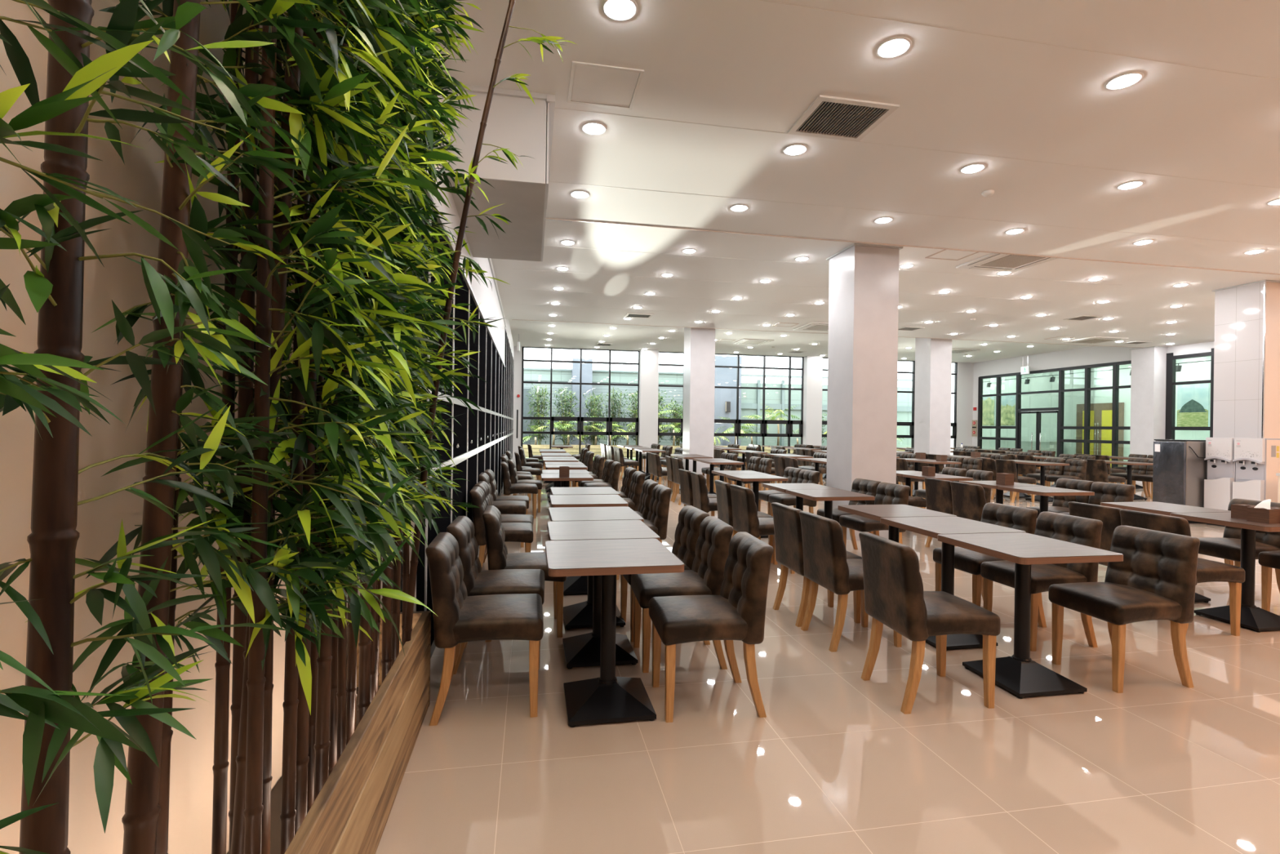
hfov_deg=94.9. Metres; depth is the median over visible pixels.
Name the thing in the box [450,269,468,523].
window
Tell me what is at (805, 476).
dining chair
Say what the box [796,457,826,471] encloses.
pedestal table
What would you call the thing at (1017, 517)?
dining chair
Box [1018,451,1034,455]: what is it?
dining chair
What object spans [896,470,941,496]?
pedestal table
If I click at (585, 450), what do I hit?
dining chair
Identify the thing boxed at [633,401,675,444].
palm
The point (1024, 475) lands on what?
pedestal table
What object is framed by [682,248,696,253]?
recessed light
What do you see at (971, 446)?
dining chair
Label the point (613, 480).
dining chair
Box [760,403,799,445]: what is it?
palm
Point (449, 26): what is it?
bamboo plant
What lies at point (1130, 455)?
dining chair
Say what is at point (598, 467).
dining chair
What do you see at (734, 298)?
recessed light
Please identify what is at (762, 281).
diffuser
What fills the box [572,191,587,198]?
diffuser
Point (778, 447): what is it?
dining chair
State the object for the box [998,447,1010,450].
dining chair
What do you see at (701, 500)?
dining chair
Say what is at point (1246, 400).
pillar
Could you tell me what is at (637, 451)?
pedestal table
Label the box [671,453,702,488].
pedestal table
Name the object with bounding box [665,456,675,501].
dining chair
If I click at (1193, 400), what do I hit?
window pane
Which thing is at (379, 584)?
bamboo plant
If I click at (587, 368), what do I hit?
wall pier
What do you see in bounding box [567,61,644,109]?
access panel
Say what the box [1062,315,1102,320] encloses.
ceiling vent
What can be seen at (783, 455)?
pedestal table
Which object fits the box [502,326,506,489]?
locker
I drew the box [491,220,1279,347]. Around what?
ceiling
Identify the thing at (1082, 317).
grille
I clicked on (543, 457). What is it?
pedestal table
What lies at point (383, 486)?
bamboo plant
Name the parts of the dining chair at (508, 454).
backrest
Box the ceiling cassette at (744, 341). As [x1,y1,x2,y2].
[733,338,773,345]
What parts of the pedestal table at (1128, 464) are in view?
post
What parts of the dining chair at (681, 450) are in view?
backrest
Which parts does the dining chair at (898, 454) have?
backrest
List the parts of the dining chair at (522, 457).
backrest, seat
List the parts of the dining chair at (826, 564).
leg, backrest, leg, seat, leg, leg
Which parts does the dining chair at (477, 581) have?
leg, backrest, seat, leg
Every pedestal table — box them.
[539,448,564,450]
[539,450,566,483]
[541,453,570,488]
[541,453,572,492]
[541,473,593,487]
[542,456,576,497]
[542,458,578,502]
[542,469,590,487]
[544,462,584,507]
[545,464,587,469]
[545,537,684,727]
[546,520,660,669]
[548,506,644,629]
[550,486,620,496]
[550,494,628,595]
[551,445,573,448]
[617,444,637,467]
[620,445,641,467]
[625,446,645,470]
[628,447,653,473]
[634,448,659,476]
[638,449,666,479]
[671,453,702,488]
[677,455,712,472]
[692,457,731,494]
[701,460,743,481]
[711,470,768,486]
[715,448,742,453]
[725,474,788,537]
[728,449,756,470]
[736,451,768,453]
[762,483,838,511]
[765,453,800,483]
[776,454,813,458]
[785,447,805,449]
[786,488,875,519]
[793,448,821,450]
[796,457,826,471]
[811,459,826,463]
[813,450,826,478]
[837,504,956,542]
[880,515,1025,648]
[896,447,906,449]
[896,451,912,453]
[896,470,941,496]
[902,474,973,480]
[905,458,936,496]
[913,460,961,473]
[937,532,1123,698]
[945,454,965,457]
[954,456,990,458]
[959,480,1041,504]
[983,453,1017,455]
[994,459,1031,497]
[997,485,1094,512]
[1015,455,1052,484]
[1017,461,1069,501]
[1022,453,1042,476]
[1035,457,1079,487]
[1100,501,1231,602]
[1105,461,1153,499]
[1109,457,1153,488]
[1169,511,1279,632]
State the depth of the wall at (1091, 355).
18.84 m
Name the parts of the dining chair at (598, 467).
seat, backrest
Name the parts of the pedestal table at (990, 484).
post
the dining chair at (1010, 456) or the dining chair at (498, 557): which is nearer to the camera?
the dining chair at (498, 557)
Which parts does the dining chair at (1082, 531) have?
leg, seat, leg, leg, backrest, leg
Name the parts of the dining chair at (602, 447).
backrest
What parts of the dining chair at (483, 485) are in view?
backrest, seat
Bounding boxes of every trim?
[423,20,506,367]
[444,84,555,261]
[511,0,1279,324]
[511,319,1139,347]
[545,218,572,222]
[546,217,1279,275]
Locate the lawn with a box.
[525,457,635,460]
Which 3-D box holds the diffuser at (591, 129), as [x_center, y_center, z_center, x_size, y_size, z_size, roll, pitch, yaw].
[-0.338,-2.187,4.323,0.146,0.017,0.146,1,0,-11]
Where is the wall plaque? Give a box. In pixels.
[516,409,518,438]
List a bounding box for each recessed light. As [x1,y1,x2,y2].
[550,302,560,304]
[552,286,564,289]
[555,266,568,270]
[560,240,575,244]
[569,190,590,198]
[581,121,607,134]
[601,0,638,21]
[644,292,655,294]
[661,273,673,276]
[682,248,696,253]
[729,204,748,211]
[732,297,742,299]
[759,279,771,282]
[782,143,808,155]
[794,256,808,261]
[813,301,825,304]
[873,216,893,223]
[875,36,911,57]
[898,263,914,267]
[937,290,951,293]
[960,163,986,173]
[996,271,1011,274]
[1004,227,1025,234]
[1019,295,1032,298]
[1087,277,1103,280]
[1096,300,1110,302]
[1104,71,1143,89]
[1116,180,1144,189]
[1132,239,1154,244]
[1168,304,1182,307]
[1173,283,1189,286]
[1243,248,1266,253]
[1266,198,1279,204]
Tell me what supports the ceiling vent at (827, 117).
in the ceiling at (759, 65)
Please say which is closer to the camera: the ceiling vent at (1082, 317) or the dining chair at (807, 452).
the ceiling vent at (1082, 317)
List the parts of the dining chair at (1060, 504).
seat, backrest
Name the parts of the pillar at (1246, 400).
cornice, trim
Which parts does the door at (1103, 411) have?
handle, handle, panel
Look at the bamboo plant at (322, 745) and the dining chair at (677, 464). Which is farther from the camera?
the dining chair at (677, 464)
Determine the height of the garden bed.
0.605 m
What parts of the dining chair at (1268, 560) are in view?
leg, seat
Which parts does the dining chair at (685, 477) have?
backrest, seat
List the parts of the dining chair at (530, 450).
backrest, seat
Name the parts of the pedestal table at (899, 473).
post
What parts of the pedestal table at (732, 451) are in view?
post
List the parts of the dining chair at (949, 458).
backrest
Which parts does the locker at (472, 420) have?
rail, rail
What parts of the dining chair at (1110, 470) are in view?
backrest, seat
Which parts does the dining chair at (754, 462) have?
backrest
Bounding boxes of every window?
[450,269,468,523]
[520,346,639,466]
[657,351,804,466]
[822,357,957,448]
[977,347,1213,468]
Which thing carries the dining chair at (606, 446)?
on the floor
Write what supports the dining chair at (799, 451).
on the floor
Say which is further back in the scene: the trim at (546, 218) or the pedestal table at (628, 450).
the pedestal table at (628, 450)
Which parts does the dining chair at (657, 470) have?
backrest, seat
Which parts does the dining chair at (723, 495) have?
backrest, leg, seat, leg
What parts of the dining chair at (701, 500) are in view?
backrest, seat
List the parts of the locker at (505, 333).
door panel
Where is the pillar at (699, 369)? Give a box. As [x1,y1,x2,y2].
[682,327,715,478]
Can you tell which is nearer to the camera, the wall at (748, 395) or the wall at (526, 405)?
the wall at (526, 405)
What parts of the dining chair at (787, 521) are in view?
leg, backrest, leg, leg, seat, leg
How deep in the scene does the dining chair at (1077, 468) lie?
11.82 m
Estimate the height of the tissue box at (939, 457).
0.120 m
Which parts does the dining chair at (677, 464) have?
leg, backrest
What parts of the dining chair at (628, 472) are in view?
seat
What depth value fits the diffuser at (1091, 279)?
8.76 m
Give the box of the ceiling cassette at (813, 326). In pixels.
[793,321,828,331]
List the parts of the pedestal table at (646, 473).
post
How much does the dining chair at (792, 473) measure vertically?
0.814 m
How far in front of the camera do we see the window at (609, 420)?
19.84 m
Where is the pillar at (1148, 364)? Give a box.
[1128,346,1168,484]
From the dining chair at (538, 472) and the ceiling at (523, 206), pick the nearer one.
the ceiling at (523, 206)
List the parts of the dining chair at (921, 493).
seat, backrest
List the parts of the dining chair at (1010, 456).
backrest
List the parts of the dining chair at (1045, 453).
backrest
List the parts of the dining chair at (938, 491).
leg, backrest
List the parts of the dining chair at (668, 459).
backrest, leg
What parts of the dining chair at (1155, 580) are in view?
leg, leg, seat, leg, backrest, leg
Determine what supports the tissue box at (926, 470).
on the pedestal table at (943, 477)
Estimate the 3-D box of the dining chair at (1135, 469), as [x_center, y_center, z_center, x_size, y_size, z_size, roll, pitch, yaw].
[10.683,1.090,12.822,0.538,0.814,0.456,1,0,-8]
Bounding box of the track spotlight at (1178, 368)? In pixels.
[1175,364,1182,371]
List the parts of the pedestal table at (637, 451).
post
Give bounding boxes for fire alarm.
[971,420,977,436]
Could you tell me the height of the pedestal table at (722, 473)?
0.757 m
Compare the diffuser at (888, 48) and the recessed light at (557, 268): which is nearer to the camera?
the diffuser at (888, 48)
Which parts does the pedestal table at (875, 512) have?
post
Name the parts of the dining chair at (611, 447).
backrest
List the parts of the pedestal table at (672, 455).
post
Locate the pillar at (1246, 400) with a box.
[1211,280,1279,438]
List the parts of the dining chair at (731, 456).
leg, seat, backrest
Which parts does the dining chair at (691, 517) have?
leg, leg, seat, backrest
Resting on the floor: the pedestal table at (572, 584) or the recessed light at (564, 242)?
the pedestal table at (572, 584)
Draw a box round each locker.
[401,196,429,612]
[424,207,453,658]
[466,289,478,523]
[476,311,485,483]
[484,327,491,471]
[489,339,495,471]
[493,348,498,490]
[497,355,502,496]
[500,362,504,495]
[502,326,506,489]
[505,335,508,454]
[506,342,509,450]
[508,344,511,450]
[509,351,511,452]
[511,355,512,453]
[511,357,513,457]
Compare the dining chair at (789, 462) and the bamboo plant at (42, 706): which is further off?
the dining chair at (789, 462)
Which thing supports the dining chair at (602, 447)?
on the floor
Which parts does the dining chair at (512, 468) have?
backrest, seat, leg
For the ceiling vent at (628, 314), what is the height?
0.014 m
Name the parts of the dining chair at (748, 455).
backrest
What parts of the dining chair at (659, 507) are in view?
seat, backrest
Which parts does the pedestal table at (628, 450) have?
post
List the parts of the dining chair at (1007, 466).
backrest, leg, leg, seat, leg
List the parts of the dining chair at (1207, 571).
backrest, leg, seat, leg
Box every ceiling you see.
[432,0,1279,273]
[447,175,545,261]
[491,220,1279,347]
[508,319,1095,362]
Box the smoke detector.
[982,189,994,196]
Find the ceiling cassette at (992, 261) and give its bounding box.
[955,253,1058,271]
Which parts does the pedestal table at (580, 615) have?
post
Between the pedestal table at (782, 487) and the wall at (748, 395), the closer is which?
the pedestal table at (782, 487)
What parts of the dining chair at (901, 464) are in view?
backrest, leg, seat, leg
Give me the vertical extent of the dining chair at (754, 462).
0.814 m
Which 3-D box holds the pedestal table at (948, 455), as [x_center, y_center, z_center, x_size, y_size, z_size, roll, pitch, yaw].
[7.551,1.077,14.350,0.615,0.757,0.635,1,0,-10]
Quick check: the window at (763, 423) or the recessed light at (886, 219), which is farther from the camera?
the window at (763, 423)
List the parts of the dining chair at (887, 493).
leg, seat, leg, backrest, leg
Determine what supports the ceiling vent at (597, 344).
in the ceiling at (531, 333)
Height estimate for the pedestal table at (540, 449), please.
0.757 m
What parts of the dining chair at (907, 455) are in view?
backrest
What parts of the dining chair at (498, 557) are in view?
backrest, seat, leg, leg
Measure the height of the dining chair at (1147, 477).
0.814 m
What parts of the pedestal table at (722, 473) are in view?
post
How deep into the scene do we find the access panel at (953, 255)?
7.67 m
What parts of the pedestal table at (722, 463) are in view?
post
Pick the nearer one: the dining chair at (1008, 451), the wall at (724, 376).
the dining chair at (1008, 451)
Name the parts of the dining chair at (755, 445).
backrest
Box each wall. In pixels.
[0,0,348,853]
[346,19,514,687]
[512,346,973,466]
[522,388,530,444]
[523,369,683,384]
[523,380,683,445]
[714,355,742,445]
[740,382,911,447]
[950,371,954,454]
[972,341,1214,446]
[1033,355,1211,466]
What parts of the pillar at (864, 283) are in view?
cornice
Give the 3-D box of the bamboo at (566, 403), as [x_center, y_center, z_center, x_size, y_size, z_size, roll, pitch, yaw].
[-3.118,-0.536,24.285,1.504,2.604,1.326,1,0,4]
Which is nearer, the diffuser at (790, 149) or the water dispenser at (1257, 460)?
the diffuser at (790, 149)
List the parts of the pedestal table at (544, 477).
post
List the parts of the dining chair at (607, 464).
seat, backrest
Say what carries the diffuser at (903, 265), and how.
attached to the recessed light at (908, 265)
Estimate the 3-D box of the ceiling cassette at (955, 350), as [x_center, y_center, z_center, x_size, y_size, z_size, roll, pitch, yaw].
[10.301,-2.473,19.104,0.950,0.038,0.950,1,0,-11]
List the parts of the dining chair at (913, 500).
seat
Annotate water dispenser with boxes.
[1152,439,1207,523]
[1204,437,1253,526]
[1232,437,1279,502]
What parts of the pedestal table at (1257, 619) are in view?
post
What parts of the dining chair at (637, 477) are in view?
seat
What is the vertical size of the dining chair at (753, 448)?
0.814 m
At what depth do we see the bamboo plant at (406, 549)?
2.73 m
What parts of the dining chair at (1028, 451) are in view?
backrest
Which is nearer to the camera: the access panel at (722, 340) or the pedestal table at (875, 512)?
the pedestal table at (875, 512)
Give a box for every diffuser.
[557,267,567,270]
[562,240,573,244]
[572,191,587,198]
[584,124,604,134]
[605,0,633,18]
[662,274,671,276]
[684,249,694,253]
[732,205,746,211]
[760,280,769,282]
[786,145,804,155]
[796,257,807,261]
[875,217,891,222]
[880,40,907,57]
[901,264,912,267]
[962,164,982,173]
[1007,229,1022,234]
[1089,278,1101,280]
[1108,74,1138,88]
[1120,182,1141,189]
[1135,240,1151,244]
[1174,284,1186,286]
[1245,249,1263,253]
[1270,199,1279,204]
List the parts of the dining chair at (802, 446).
backrest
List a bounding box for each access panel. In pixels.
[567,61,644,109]
[717,339,735,342]
[773,322,799,326]
[924,249,977,260]
[1044,336,1074,339]
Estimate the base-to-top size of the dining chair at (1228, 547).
0.814 m
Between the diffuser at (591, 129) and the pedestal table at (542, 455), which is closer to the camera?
the diffuser at (591, 129)
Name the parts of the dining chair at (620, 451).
backrest, leg, seat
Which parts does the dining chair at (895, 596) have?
leg, backrest, leg, leg, seat, leg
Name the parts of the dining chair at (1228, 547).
leg, leg, seat, backrest, leg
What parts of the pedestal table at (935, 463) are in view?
post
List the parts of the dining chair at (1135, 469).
seat, backrest, leg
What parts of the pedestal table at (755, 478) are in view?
post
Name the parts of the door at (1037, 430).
handle, pane, handle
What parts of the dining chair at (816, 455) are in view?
seat, backrest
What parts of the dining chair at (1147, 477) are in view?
leg, seat, leg, backrest, leg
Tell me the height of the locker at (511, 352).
3.450 m
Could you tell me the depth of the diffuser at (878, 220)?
6.12 m
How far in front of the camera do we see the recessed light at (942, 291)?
9.69 m
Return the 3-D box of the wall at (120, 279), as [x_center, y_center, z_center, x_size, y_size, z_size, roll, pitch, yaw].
[-0.665,-0.523,-1.637,0.200,3.800,9.030,1,0,-11]
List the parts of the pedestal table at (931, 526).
post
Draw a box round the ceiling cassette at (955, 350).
[951,347,980,353]
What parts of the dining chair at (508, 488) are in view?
backrest, seat, leg, leg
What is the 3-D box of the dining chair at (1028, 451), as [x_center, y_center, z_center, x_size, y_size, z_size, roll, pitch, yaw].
[11.520,1.093,17.454,0.538,0.814,0.456,1,0,-12]
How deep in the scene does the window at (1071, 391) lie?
18.70 m
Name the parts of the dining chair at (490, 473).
backrest, seat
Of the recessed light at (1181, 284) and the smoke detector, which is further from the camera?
the recessed light at (1181, 284)
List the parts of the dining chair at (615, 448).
backrest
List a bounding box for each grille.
[626,314,649,317]
[796,101,887,137]
[897,327,919,330]
[1070,315,1097,319]
[1124,342,1147,343]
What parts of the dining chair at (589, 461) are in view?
backrest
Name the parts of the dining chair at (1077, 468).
leg, seat, backrest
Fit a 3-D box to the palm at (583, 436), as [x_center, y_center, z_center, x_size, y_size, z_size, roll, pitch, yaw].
[-1.742,0.334,23.772,1.630,0.920,1.628,1,0,-11]
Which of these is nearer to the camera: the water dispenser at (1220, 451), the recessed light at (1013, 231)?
the recessed light at (1013, 231)
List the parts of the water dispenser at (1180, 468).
door, panel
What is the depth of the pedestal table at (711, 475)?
11.36 m
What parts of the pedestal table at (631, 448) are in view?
post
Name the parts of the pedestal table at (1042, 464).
post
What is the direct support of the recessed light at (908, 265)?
in the ceiling at (1139, 306)
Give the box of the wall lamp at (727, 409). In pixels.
[724,401,730,412]
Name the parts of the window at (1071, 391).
pane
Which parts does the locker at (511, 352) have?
door panel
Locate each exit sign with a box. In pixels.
[517,333,519,351]
[1021,355,1029,374]
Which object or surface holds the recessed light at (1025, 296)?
in the ceiling at (1139, 306)
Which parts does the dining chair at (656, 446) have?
seat, backrest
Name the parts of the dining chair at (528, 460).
seat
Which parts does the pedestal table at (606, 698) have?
post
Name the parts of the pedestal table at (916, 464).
post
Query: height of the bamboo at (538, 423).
2.591 m
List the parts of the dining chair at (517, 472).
seat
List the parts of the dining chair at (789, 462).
backrest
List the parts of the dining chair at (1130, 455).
seat, backrest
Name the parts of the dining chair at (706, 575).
leg, leg, seat, leg, backrest, leg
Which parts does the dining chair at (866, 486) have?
seat, leg, backrest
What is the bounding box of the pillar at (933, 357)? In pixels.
[913,337,951,482]
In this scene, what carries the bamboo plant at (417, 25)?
on the planter box at (350, 813)
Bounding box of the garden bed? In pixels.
[522,444,911,457]
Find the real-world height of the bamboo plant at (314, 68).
3.380 m
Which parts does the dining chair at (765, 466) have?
seat, backrest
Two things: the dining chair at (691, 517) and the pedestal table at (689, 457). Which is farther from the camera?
the pedestal table at (689, 457)
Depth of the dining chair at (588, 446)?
17.38 m
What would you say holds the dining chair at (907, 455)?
on the floor
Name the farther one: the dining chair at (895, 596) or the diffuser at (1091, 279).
the diffuser at (1091, 279)
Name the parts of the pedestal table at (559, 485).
post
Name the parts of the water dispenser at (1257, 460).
panel, panel, panel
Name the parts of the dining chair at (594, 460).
backrest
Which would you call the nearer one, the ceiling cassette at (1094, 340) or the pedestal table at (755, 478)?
the pedestal table at (755, 478)
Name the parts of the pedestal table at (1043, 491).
post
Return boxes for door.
[1017,410,1057,468]
[1093,402,1124,466]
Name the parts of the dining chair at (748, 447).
backrest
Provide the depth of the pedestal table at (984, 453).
15.92 m
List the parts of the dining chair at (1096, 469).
backrest, seat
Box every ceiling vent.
[595,342,613,346]
[624,312,653,318]
[742,340,764,343]
[786,94,899,142]
[786,351,806,353]
[806,324,828,329]
[897,326,924,330]
[951,350,969,352]
[980,254,1045,267]
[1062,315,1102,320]
[1077,338,1112,342]
[1120,341,1151,344]
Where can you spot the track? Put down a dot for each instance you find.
(1206, 360)
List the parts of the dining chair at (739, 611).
leg, leg, seat, leg, backrest, leg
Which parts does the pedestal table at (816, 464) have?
post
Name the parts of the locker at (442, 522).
rail, rail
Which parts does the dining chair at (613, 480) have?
seat, backrest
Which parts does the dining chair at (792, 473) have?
leg, leg, seat, backrest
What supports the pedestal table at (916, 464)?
on the floor
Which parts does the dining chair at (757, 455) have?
backrest, seat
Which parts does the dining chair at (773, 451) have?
backrest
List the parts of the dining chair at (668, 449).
backrest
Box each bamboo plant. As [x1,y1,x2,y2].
[0,0,191,853]
[0,0,289,853]
[24,0,335,853]
[85,0,346,853]
[131,0,416,853]
[149,0,371,853]
[159,0,444,853]
[205,0,435,853]
[207,0,437,853]
[226,13,411,853]
[233,0,449,835]
[238,5,412,595]
[271,0,437,802]
[279,0,439,813]
[283,11,414,594]
[289,0,452,762]
[295,15,455,776]
[335,0,459,724]
[346,0,466,745]
[346,2,436,631]
[346,22,432,730]
[350,1,465,724]
[357,53,453,694]
[369,0,456,702]
[374,4,461,695]
[377,0,462,691]
[379,0,475,682]
[383,0,484,666]
[391,0,462,602]
[392,0,483,568]
[401,0,487,648]
[403,0,576,645]
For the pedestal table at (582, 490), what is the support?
on the floor
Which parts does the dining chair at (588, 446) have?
seat, backrest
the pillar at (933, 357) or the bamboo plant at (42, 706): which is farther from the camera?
the pillar at (933, 357)
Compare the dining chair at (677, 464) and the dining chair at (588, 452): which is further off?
the dining chair at (588, 452)
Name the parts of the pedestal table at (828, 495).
post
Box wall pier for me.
[570,358,592,444]
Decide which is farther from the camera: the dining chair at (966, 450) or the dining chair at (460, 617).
the dining chair at (966, 450)
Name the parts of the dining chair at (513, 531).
backrest, leg, seat, leg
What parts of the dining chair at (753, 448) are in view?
seat, backrest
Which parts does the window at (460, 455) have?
rail, rail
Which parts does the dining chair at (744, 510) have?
backrest, seat, leg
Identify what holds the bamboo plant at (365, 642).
on the planter box at (350, 813)
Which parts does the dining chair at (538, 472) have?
backrest, seat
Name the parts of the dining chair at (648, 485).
seat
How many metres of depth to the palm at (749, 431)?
25.07 m
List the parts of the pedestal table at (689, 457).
post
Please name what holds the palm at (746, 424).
on the garden bed
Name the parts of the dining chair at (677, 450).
backrest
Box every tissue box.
[559,466,569,477]
[915,452,925,458]
[921,466,935,475]
[936,454,946,461]
[970,452,980,457]
[995,472,1013,484]
[1231,503,1256,519]
[1246,498,1279,524]
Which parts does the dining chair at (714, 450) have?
backrest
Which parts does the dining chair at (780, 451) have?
backrest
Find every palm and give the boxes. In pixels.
[523,425,549,444]
[533,413,573,444]
[553,422,586,444]
[560,410,602,444]
[576,426,613,444]
[591,416,628,445]
[607,422,635,444]
[626,408,665,430]
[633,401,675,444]
[659,415,680,445]
[714,426,732,445]
[718,417,758,444]
[731,426,768,444]
[742,408,779,439]
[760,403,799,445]
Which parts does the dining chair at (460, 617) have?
leg, backrest, leg, seat, leg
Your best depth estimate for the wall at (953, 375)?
23.83 m
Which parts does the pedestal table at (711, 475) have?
post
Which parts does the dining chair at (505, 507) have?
backrest, seat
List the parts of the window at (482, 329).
rail, rail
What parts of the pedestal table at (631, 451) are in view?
post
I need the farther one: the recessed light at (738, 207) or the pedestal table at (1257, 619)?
the recessed light at (738, 207)
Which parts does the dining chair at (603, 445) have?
backrest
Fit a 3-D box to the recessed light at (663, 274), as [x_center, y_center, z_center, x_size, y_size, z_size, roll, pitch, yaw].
[0.412,-2.287,8.867,0.192,0.021,0.192,1,0,-11]
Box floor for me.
[375,466,1279,853]
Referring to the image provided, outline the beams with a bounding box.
[524,367,911,445]
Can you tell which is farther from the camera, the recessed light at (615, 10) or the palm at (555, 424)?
the palm at (555, 424)
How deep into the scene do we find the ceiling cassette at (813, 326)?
13.11 m
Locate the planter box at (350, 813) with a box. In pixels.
[226,610,431,853]
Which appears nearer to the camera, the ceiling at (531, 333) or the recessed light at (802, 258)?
the recessed light at (802, 258)
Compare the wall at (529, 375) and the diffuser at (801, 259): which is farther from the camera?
the wall at (529, 375)
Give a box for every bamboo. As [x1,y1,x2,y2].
[525,383,555,444]
[546,386,579,444]
[582,390,608,444]
[600,385,633,445]
[622,390,637,444]
[657,388,671,442]
[664,397,683,445]
[800,413,826,443]
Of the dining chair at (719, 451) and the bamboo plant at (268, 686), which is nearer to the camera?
the bamboo plant at (268, 686)
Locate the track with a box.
[1098,360,1210,371]
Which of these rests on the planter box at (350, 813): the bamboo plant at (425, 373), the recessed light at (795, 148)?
the bamboo plant at (425, 373)
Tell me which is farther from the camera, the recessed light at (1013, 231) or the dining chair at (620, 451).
the dining chair at (620, 451)
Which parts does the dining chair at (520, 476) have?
backrest, seat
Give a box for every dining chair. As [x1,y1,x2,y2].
[425,532,543,725]
[446,515,544,674]
[469,486,533,567]
[474,480,533,562]
[479,472,526,547]
[482,505,566,641]
[484,469,528,514]
[500,455,532,502]
[501,461,537,518]
[502,453,531,474]
[505,450,531,468]
[507,459,542,512]
[514,452,542,493]
[518,445,538,476]
[519,448,542,479]
[527,444,545,469]
[569,452,594,487]
[572,444,590,459]
[572,454,599,487]
[573,455,604,487]
[577,459,613,487]
[578,447,585,462]
[580,448,587,463]
[583,450,591,466]
[583,461,620,491]
[600,443,604,466]
[602,444,607,467]
[605,444,624,473]
[608,445,629,470]
[613,446,633,466]
[616,447,639,479]
[616,484,671,579]
[617,466,636,497]
[620,505,709,641]
[622,471,645,511]
[631,515,733,672]
[634,479,657,519]
[638,443,655,468]
[641,444,660,470]
[646,452,669,487]
[648,531,773,722]
[650,453,679,493]
[659,445,667,466]
[660,445,672,466]
[660,447,682,466]
[662,448,682,479]
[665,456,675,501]
[671,457,706,505]
[678,468,716,515]
[690,471,717,513]
[701,452,728,490]
[707,453,737,493]
[713,448,718,479]
[714,480,773,563]
[715,448,741,479]
[726,444,733,453]
[727,456,761,488]
[729,484,795,573]
[731,444,739,456]
[736,445,752,470]
[737,446,759,470]
[742,457,773,501]
[745,451,773,483]
[753,444,772,467]
[753,453,782,490]
[758,466,803,515]
[768,448,779,467]
[768,469,819,516]
[770,445,777,467]
[771,448,786,466]
[771,502,862,626]
[773,455,785,483]
[776,446,785,449]
[784,457,819,484]
[790,444,801,453]
[793,444,808,466]
[795,448,805,466]
[798,452,822,484]
[799,511,902,652]
[803,453,826,485]
[804,448,822,479]
[817,478,880,549]
[819,445,826,450]
[839,482,910,546]
[858,531,1000,714]
[896,452,905,484]
[896,457,925,498]
[896,475,926,534]
[897,453,915,484]
[904,448,914,453]
[915,453,928,471]
[915,466,966,507]
[924,477,952,546]
[927,453,944,471]
[933,502,1037,606]
[938,456,964,474]
[950,481,986,546]
[952,450,965,455]
[954,448,966,451]
[961,457,982,475]
[964,448,977,452]
[965,451,974,456]
[965,469,993,502]
[968,445,980,448]
[976,457,1013,499]
[977,449,991,453]
[980,453,991,458]
[980,511,1102,651]
[991,450,1005,453]
[991,453,1007,468]
[995,458,1035,502]
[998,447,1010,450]
[1000,453,1031,484]
[1005,450,1019,459]
[1009,448,1022,451]
[1017,454,1039,484]
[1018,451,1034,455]
[1025,478,1093,518]
[1026,449,1041,468]
[1026,457,1066,495]
[1035,450,1055,469]
[1045,458,1087,496]
[1048,525,1199,693]
[1058,453,1076,457]
[1059,481,1134,515]
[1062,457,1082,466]
[1067,501,1122,566]
[1075,454,1095,459]
[1084,458,1125,484]
[1091,454,1125,484]
[1109,457,1149,496]
[1113,453,1146,483]
[1120,509,1244,635]
[1131,458,1153,499]
[1146,454,1153,484]
[1198,498,1279,592]
[1257,550,1279,611]
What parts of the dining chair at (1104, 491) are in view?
backrest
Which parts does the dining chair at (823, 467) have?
seat, leg, backrest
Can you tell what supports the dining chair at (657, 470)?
on the floor
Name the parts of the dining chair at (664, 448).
backrest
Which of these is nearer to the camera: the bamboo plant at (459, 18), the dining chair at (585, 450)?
the bamboo plant at (459, 18)
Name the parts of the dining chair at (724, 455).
leg, seat, backrest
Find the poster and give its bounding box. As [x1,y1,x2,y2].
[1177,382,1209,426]
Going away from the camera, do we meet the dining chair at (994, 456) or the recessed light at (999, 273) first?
the recessed light at (999, 273)
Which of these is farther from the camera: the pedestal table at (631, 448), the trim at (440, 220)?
the pedestal table at (631, 448)
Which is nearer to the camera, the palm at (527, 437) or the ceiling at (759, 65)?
the ceiling at (759, 65)
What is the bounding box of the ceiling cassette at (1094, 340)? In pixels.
[1061,336,1128,344]
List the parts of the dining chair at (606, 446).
backrest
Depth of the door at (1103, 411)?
20.23 m
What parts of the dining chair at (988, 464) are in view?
backrest, leg, leg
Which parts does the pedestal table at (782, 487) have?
post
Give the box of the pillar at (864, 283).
[826,243,902,540]
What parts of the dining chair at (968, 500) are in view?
backrest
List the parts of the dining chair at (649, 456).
backrest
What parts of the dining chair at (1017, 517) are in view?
leg, seat, leg, leg, backrest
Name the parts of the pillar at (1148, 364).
cornice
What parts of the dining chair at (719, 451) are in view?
backrest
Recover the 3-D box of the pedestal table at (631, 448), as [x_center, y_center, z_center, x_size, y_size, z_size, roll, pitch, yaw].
[0.011,0.978,16.707,0.615,0.757,0.635,1,0,-11]
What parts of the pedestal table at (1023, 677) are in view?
post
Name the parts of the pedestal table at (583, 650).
post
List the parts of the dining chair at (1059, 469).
seat, backrest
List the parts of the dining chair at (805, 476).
leg, seat, backrest, leg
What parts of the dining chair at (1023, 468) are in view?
backrest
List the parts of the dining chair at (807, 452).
backrest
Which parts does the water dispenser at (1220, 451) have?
panel, panel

